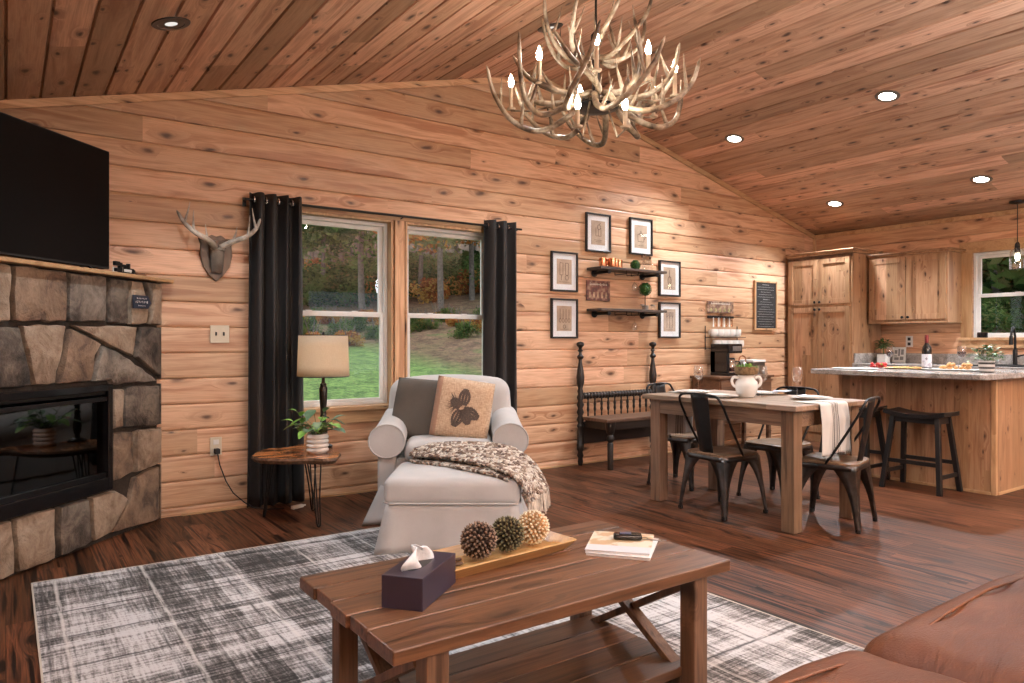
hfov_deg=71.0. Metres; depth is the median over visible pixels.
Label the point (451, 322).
shrub
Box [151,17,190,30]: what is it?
recessed light
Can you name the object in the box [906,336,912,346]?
wall outlet
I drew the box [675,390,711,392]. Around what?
dinner plate
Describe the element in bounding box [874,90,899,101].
recessed light
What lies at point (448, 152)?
wall
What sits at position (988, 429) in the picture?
kitchen island
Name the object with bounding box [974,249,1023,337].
window
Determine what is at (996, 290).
evergreen tree
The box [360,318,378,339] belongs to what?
shrub
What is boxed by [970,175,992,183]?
recessed light
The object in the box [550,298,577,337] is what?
picture frame
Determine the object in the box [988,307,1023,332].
shrub
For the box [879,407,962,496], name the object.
bar stool
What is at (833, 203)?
recessed light
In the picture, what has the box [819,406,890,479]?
bar stool
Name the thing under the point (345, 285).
shrub
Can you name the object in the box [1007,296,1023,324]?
shrub
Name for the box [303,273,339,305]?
shrub
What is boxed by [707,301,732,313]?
sign
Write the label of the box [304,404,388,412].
trim
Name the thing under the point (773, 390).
napkin
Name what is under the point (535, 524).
ornament ball
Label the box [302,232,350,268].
evergreen tree
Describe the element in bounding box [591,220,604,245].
print
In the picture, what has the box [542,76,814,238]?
trim
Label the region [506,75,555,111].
candle
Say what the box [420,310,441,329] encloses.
shrub
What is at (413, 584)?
tissue box
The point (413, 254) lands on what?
shrub
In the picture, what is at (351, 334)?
shrub
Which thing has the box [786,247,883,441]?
pantry cabinet
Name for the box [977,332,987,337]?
block
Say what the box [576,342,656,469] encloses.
bench
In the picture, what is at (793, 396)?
dinner plate
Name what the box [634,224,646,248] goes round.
print
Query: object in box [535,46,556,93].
candle
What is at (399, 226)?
trim
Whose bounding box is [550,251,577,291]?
picture frame
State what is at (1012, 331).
kitchen faucet
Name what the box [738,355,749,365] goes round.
copper kettle
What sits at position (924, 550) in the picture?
floor
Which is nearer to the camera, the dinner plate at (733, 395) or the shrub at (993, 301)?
the dinner plate at (733, 395)
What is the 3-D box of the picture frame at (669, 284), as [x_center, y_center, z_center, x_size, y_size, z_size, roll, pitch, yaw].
[1.629,-0.650,7.418,0.314,0.366,0.026,0,0,-35]
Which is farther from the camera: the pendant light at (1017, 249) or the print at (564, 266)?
the pendant light at (1017, 249)
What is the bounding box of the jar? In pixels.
[730,375,761,397]
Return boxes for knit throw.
[409,441,550,513]
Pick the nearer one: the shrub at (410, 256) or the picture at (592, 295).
the picture at (592, 295)
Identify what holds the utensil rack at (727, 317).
attached to the wall at (448, 152)
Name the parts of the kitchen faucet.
spout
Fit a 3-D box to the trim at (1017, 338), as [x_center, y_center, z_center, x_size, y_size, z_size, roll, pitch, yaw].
[5.179,-0.025,6.936,0.080,0.030,1.565,0,0,-35]
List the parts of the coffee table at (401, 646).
leg, leg, leg, rail, leg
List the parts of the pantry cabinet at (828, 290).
door, door, door, door, crown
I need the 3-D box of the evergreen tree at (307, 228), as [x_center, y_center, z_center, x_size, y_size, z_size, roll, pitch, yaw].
[-11.796,-7.311,36.999,6.700,10.700,6.570,0,0,39]
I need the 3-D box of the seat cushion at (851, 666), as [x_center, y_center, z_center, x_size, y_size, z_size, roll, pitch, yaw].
[0.636,0.753,1.045,0.844,0.327,0.814,0,0,-35]
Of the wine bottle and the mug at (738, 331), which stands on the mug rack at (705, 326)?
the mug at (738, 331)
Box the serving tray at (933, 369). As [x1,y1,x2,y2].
[921,368,978,371]
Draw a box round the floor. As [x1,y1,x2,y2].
[0,440,1023,682]
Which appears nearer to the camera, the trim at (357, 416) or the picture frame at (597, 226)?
the trim at (357, 416)
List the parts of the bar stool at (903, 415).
leg, short rail, leg, long rail, seat rail, saddle seat, long rail, leg, seat rail, short rail, leg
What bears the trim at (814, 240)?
attached to the wall at (448, 152)
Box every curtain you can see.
[247,192,304,507]
[483,220,516,412]
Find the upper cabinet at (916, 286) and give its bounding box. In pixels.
[867,247,965,323]
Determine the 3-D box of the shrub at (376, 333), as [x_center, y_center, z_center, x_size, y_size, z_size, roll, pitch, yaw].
[-4.335,-0.293,25.567,1.286,0.958,1.406,0,0,23]
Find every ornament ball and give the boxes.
[459,521,497,559]
[492,515,524,552]
[517,509,549,544]
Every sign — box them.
[586,280,609,300]
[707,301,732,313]
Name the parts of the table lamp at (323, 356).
lamp shade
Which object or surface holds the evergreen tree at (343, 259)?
on the ground
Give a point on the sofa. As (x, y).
(976, 635)
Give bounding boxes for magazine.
[585,531,653,556]
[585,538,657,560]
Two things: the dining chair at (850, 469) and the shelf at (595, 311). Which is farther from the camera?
the shelf at (595, 311)
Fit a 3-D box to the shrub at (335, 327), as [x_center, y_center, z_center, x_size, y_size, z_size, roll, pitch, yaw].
[-6.451,-0.458,26.769,1.183,0.933,1.082,0,0,10]
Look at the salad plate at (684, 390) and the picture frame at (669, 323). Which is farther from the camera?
the picture frame at (669, 323)
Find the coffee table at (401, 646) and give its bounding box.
[300,520,729,682]
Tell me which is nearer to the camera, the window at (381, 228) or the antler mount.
the antler mount
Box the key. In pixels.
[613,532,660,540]
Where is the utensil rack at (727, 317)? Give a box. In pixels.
[707,316,733,318]
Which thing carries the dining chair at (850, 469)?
on the floor
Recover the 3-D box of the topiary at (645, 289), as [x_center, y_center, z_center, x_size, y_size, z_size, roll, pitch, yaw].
[1.310,-0.447,7.067,0.140,0.275,0.140,0,0,-35]
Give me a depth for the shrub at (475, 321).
26.75 m
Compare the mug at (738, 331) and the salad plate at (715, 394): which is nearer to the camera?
the salad plate at (715, 394)
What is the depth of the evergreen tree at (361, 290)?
33.11 m
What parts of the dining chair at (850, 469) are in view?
leg, leg, seat, seat frame, leg, leg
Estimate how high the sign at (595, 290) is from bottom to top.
0.190 m
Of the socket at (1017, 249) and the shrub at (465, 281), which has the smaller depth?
the socket at (1017, 249)
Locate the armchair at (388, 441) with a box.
[361,374,528,525]
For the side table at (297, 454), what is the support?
on the floor
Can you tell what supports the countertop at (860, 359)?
on the base cabinet
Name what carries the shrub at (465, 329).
on the ground
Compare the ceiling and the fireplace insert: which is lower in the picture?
the fireplace insert
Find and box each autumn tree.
[373,231,462,310]
[409,235,437,300]
[446,239,479,299]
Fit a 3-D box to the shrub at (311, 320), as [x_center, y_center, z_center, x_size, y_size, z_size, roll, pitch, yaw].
[-7.711,-0.501,26.624,1.428,0.960,1.306,0,0,-14]
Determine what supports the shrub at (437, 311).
on the ground
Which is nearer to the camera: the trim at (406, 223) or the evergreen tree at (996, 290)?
the trim at (406, 223)
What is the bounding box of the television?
[0,112,108,268]
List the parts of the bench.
post, leg, seat, spool rail, post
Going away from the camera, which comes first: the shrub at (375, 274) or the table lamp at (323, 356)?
the table lamp at (323, 356)
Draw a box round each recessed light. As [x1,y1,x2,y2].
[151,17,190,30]
[537,23,562,32]
[724,134,743,142]
[826,200,843,206]
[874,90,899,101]
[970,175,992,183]
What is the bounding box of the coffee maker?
[711,344,741,375]
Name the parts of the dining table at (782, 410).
leg, leg, leg, leg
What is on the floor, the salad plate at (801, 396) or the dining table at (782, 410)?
the dining table at (782, 410)
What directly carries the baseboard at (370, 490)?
attached to the wall at (448, 152)
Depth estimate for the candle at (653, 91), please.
4.08 m
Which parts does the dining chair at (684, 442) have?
leg, leg, seat, seat frame, leg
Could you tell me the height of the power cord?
0.426 m
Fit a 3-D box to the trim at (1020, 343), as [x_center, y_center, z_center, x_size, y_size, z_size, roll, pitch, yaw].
[5.174,0.028,6.933,0.021,0.075,1.525,0,0,-35]
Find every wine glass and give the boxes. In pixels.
[886,348,893,366]
[957,347,966,357]
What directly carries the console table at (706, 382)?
on the floor
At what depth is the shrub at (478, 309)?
28.76 m
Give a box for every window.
[302,215,386,407]
[407,226,483,376]
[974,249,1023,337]
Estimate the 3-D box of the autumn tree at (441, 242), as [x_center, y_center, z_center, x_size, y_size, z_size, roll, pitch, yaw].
[-3.134,-6.514,30.549,6.753,11.166,5.427,0,0,-21]
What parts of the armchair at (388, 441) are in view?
arm, backrest, arm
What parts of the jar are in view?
handle, handle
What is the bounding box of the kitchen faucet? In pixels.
[1009,326,1023,364]
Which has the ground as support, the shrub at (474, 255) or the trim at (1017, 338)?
the shrub at (474, 255)
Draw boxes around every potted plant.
[281,407,345,453]
[874,338,895,362]
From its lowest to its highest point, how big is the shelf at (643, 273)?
0.081 m
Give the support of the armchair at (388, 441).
on the floor
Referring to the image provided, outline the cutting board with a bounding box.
[883,367,921,369]
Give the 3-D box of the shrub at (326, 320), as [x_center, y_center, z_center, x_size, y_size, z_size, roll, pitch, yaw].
[-7.559,-1.024,29.798,1.254,0.906,0.961,0,0,4]
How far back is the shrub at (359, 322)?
27.82 m
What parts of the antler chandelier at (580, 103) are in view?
hanging rod, plate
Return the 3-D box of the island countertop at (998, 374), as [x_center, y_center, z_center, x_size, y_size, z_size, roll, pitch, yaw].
[3.452,0.256,5.993,1.210,0.042,1.385,0,0,-35]
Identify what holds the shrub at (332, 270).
on the ground
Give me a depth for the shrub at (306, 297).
35.25 m
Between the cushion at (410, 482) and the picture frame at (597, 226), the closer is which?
the cushion at (410, 482)
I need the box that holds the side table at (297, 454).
[251,444,340,526]
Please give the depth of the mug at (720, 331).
7.76 m
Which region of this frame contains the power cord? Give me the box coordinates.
[214,448,283,509]
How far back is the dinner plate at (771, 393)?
5.08 m
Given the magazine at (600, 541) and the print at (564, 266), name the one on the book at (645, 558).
the magazine at (600, 541)
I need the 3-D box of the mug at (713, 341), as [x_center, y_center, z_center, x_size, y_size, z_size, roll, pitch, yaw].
[2.213,0.027,7.770,0.100,0.082,0.092,0,0,15]
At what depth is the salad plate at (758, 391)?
5.20 m
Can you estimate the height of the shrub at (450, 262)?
2.680 m
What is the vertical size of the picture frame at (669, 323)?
0.366 m
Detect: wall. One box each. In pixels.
[0,78,812,517]
[816,213,1023,354]
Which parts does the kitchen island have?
corner trim, corner trim, panel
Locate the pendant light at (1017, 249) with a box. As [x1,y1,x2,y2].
[1009,200,1023,268]
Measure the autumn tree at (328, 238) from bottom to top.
11.220 m
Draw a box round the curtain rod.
[242,197,521,230]
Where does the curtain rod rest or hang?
attached to the wall at (448, 152)
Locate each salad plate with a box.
[681,389,705,391]
[705,393,732,395]
[757,390,770,392]
[796,395,826,397]
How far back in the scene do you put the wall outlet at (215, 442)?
4.86 m
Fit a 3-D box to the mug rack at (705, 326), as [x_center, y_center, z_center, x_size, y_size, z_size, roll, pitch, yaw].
[2.338,-0.040,7.857,0.549,0.260,0.123,0,0,-35]
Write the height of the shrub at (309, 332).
0.847 m
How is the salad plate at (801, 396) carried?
on the dinner plate at (793, 396)
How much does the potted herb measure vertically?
0.216 m
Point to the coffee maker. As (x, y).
(720, 353)
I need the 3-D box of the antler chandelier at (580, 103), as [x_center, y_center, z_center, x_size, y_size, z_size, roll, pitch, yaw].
[0.464,-1.597,4.113,1.110,1.004,1.133,0,0,39]
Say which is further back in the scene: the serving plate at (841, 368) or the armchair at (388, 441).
the serving plate at (841, 368)
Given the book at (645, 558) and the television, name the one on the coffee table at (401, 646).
the book at (645, 558)
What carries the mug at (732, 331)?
on the mug rack at (705, 326)
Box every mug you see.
[599,258,607,265]
[607,258,615,266]
[619,260,622,267]
[709,329,717,336]
[712,340,720,343]
[717,329,723,336]
[723,329,729,336]
[729,329,735,336]
[734,329,740,336]
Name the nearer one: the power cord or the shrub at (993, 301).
the power cord
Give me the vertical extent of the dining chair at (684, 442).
0.810 m
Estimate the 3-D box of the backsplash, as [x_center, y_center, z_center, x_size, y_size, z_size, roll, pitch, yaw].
[4.991,0.184,6.689,0.588,0.108,3.417,0,0,-35]
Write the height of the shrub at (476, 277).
2.440 m
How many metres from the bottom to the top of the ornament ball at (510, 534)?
0.117 m
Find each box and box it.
[382,544,455,611]
[740,359,765,374]
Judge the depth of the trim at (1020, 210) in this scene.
7.85 m
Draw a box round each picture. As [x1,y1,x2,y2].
[589,292,606,298]
[710,308,729,311]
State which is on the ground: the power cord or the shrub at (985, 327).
the shrub at (985, 327)
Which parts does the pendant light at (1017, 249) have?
cord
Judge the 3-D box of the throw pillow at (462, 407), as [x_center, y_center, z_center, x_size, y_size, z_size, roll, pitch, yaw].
[-0.330,0.450,4.780,0.443,0.445,0.164,0,0,-3]
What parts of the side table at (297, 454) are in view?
leg, leg, leg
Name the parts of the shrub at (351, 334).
stem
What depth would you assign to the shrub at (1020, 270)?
23.91 m
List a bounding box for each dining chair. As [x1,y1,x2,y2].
[646,382,697,490]
[678,392,767,520]
[736,386,819,498]
[802,396,880,533]
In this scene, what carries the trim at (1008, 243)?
attached to the wall at (943, 337)
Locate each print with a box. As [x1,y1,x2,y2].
[447,389,478,426]
[557,259,571,284]
[557,306,571,330]
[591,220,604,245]
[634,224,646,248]
[664,267,674,289]
[664,309,674,330]
[892,347,905,362]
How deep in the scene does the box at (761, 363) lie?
7.84 m
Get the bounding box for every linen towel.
[668,391,692,436]
[795,399,850,457]
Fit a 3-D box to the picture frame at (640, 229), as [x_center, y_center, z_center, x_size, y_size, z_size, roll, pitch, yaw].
[1.289,-1.047,7.178,0.314,0.366,0.026,0,0,-35]
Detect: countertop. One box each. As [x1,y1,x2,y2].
[811,366,1023,379]
[852,353,1023,369]
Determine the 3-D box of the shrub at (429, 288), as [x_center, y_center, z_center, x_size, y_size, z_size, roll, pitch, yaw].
[-4.249,-2.583,37.133,1.937,1.546,2.529,0,0,44]
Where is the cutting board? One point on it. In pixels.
(883, 367)
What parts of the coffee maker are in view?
control panel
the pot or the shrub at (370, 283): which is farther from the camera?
the shrub at (370, 283)
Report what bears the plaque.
attached to the fireplace
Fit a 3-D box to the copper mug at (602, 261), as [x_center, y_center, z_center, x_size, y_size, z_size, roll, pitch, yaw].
[0.866,-0.740,6.754,0.104,0.085,0.071,0,0,-35]
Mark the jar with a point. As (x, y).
(745, 386)
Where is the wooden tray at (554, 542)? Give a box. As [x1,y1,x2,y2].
[433,531,576,578]
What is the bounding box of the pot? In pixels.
[978,361,994,372]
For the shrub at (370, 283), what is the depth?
37.19 m
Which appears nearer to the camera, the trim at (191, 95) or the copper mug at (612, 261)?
the trim at (191, 95)
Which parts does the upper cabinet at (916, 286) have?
door, rail, crown, door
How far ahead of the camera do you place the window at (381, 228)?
5.63 m
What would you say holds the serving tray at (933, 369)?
on the island countertop at (998, 374)
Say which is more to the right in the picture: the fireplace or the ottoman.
the ottoman
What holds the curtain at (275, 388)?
hanging from the curtain rod
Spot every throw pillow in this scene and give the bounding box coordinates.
[392,377,437,438]
[429,375,494,438]
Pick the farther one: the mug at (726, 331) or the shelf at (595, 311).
the mug at (726, 331)
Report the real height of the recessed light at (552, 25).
0.048 m
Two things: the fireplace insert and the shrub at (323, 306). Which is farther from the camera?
the shrub at (323, 306)
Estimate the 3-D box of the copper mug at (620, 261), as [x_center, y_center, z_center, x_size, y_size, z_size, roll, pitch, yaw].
[1.012,-0.740,6.901,0.104,0.085,0.071,0,0,-16]
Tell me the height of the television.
0.739 m
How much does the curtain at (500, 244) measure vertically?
2.163 m
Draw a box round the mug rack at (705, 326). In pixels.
[705,326,745,349]
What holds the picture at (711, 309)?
attached to the sign at (712, 306)
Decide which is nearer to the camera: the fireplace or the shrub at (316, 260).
the fireplace
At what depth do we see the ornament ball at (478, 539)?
2.21 m
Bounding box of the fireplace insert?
[0,384,112,520]
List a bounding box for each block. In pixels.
[112,261,134,273]
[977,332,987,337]
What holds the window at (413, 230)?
in the wall at (448, 152)
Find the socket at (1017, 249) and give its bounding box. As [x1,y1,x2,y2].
[1014,242,1020,252]
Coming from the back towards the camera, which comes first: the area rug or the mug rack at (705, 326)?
the mug rack at (705, 326)
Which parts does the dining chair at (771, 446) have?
leg, leg, leg, seat, seat frame, leg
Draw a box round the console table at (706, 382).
[690,374,773,443]
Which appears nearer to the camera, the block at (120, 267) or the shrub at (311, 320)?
the block at (120, 267)
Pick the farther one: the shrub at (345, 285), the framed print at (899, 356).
the shrub at (345, 285)
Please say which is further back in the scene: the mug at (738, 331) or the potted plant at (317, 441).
the mug at (738, 331)
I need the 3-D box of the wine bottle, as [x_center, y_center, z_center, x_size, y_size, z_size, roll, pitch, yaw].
[3.460,0.090,5.990,0.074,0.289,0.074,0,0,10]
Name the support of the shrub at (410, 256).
on the ground
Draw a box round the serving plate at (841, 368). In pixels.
[833,367,878,369]
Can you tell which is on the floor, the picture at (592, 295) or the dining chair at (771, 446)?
the dining chair at (771, 446)
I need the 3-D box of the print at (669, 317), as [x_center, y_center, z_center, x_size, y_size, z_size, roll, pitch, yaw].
[1.628,-0.220,7.419,0.176,0.230,0.002,0,0,-35]
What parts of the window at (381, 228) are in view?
sash, sash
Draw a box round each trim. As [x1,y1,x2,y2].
[0,76,541,109]
[302,204,483,229]
[302,211,392,407]
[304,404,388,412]
[304,409,386,425]
[393,220,404,381]
[405,222,483,377]
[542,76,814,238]
[813,239,815,251]
[815,208,1023,238]
[958,337,1023,340]
[959,237,1023,253]
[961,253,972,337]
[962,340,1023,347]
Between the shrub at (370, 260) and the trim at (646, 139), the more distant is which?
the shrub at (370, 260)
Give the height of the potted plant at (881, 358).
0.279 m
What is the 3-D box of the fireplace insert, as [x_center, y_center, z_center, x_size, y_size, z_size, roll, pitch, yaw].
[-2.568,0.549,3.628,0.352,0.607,1.122,0,0,9]
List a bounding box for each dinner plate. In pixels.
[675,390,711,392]
[708,394,738,397]
[756,392,778,394]
[790,395,832,399]
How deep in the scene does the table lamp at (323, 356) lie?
4.75 m
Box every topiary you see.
[630,260,640,268]
[638,282,651,309]
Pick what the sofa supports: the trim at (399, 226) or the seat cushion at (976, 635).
the seat cushion at (976, 635)
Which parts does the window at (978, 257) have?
sash, sash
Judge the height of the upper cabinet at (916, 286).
0.770 m
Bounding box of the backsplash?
[854,353,1023,364]
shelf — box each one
[587,266,666,279]
[587,308,666,318]
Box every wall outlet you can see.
[210,437,221,455]
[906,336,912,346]
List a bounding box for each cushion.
[384,462,520,502]
[404,434,491,461]
[768,650,965,682]
[863,571,1023,682]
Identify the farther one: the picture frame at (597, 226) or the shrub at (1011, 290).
the shrub at (1011, 290)
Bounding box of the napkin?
[770,390,790,391]
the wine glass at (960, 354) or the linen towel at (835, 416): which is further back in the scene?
the wine glass at (960, 354)
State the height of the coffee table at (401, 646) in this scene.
0.449 m
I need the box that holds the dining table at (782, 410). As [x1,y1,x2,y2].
[642,390,867,533]
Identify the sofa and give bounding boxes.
[768,571,1023,682]
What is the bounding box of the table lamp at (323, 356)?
[297,332,348,447]
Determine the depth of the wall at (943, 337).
7.81 m
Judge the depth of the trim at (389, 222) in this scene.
5.61 m
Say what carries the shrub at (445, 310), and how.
on the ground
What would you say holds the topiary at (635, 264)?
on the shelf at (643, 273)
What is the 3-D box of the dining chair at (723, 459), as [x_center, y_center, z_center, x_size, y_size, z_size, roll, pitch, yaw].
[1.419,0.745,4.875,0.454,0.810,0.423,0,0,-31]
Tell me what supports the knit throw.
on the ottoman
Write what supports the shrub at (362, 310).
on the ground
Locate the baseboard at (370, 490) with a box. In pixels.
[181,437,780,515]
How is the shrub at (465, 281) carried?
on the ground
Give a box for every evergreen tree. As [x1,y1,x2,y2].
[302,224,376,311]
[302,225,327,250]
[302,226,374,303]
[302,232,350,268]
[330,230,376,261]
[991,264,999,307]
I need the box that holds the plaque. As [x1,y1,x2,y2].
[132,295,150,308]
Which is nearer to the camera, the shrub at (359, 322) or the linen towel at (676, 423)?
the linen towel at (676, 423)
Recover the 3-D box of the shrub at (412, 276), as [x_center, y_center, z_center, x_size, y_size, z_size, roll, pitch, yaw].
[-5.182,-3.190,39.179,3.274,2.315,3.580,0,0,23]
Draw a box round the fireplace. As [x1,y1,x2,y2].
[0,256,173,579]
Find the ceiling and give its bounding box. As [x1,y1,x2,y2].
[0,0,1023,234]
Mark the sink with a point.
(998, 365)
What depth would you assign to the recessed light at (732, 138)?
6.89 m
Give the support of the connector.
on the floor
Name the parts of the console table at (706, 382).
door, leg, door, leg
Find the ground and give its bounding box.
[303,234,1022,400]
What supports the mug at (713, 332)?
on the mug rack at (705, 326)
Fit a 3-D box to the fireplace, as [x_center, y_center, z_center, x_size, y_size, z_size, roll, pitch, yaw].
[-2.376,0.373,3.695,1.416,1.553,1.485,0,0,-35]
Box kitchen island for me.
[839,375,1023,495]
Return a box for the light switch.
[210,325,228,342]
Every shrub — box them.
[302,264,326,307]
[303,264,376,309]
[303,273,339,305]
[303,316,322,334]
[304,257,329,270]
[304,320,320,334]
[305,305,331,322]
[308,259,352,299]
[315,306,342,324]
[325,317,352,334]
[328,253,376,279]
[334,325,364,346]
[339,317,371,331]
[341,272,376,301]
[359,304,377,321]
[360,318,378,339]
[364,266,412,301]
[371,249,427,269]
[375,325,411,340]
[408,251,431,274]
[408,261,452,298]
[408,277,450,303]
[410,311,423,332]
[413,257,468,294]
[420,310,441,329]
[426,251,479,284]
[431,302,444,319]
[434,303,460,321]
[445,268,479,294]
[445,307,467,326]
[447,319,480,338]
[448,250,479,267]
[448,252,467,265]
[459,255,479,269]
[460,312,481,331]
[466,262,479,288]
[469,305,481,321]
[981,255,1023,318]
[981,297,1019,329]
[981,298,1011,332]
[982,257,1018,297]
[982,258,1023,319]
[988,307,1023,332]
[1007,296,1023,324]
[1008,268,1023,301]
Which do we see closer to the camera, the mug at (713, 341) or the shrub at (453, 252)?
the mug at (713, 341)
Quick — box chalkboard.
[754,280,776,329]
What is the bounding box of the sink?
[973,364,1023,366]
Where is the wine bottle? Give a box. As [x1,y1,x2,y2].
[922,335,931,369]
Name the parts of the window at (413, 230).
sash, sash, frame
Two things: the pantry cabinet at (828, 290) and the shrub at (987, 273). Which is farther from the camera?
the shrub at (987, 273)
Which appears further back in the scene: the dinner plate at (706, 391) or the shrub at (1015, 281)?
the shrub at (1015, 281)
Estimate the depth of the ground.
22.65 m
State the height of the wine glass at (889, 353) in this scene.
0.184 m
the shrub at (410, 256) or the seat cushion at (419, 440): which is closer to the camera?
the seat cushion at (419, 440)
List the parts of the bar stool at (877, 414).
leg, leg, saddle seat, long rail, short rail, leg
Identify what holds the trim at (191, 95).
attached to the wall at (448, 152)
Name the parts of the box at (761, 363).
lid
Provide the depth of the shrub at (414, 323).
27.42 m
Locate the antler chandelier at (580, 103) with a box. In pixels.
[486,0,700,147]
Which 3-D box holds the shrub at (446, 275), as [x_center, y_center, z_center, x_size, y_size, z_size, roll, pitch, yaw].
[-3.698,-3.386,39.780,3.490,2.467,3.816,0,0,-4]
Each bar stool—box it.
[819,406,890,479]
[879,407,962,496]
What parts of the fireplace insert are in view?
glass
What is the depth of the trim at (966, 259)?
7.50 m
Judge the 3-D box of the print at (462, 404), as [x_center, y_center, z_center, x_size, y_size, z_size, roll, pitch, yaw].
[-0.327,0.438,4.722,0.243,0.262,0.006,9,-12,-1]
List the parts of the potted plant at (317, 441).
stem, pot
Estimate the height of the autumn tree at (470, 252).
10.031 m
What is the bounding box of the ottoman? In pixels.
[374,462,523,554]
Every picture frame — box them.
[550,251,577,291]
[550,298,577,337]
[585,212,610,252]
[629,217,652,255]
[658,260,680,296]
[658,302,680,337]
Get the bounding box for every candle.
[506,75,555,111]
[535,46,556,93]
[578,85,583,119]
[637,62,677,101]
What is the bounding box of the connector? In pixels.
[291,504,305,509]
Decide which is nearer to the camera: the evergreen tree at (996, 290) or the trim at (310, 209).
the trim at (310, 209)
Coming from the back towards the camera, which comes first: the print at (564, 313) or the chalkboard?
the chalkboard
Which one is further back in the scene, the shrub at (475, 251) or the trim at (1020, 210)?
the shrub at (475, 251)
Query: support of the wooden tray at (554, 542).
on the coffee table at (401, 646)
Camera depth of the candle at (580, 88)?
4.51 m
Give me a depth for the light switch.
4.88 m
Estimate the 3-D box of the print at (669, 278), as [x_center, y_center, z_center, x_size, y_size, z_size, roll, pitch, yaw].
[1.628,-0.650,7.419,0.176,0.230,0.002,0,0,-35]
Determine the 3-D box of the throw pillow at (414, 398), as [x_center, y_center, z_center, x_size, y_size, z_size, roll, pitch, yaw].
[-0.640,0.465,4.930,0.420,0.427,0.181,0,0,23]
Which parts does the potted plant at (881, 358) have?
pot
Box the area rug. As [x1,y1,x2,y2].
[31,527,864,682]
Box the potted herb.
[966,344,1005,372]
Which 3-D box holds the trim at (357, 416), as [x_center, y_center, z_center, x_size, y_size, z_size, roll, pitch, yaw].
[-0.920,0.568,5.628,2.035,0.095,0.021,0,0,-35]
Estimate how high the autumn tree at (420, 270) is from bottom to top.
9.440 m
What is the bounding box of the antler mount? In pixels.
[176,203,260,280]

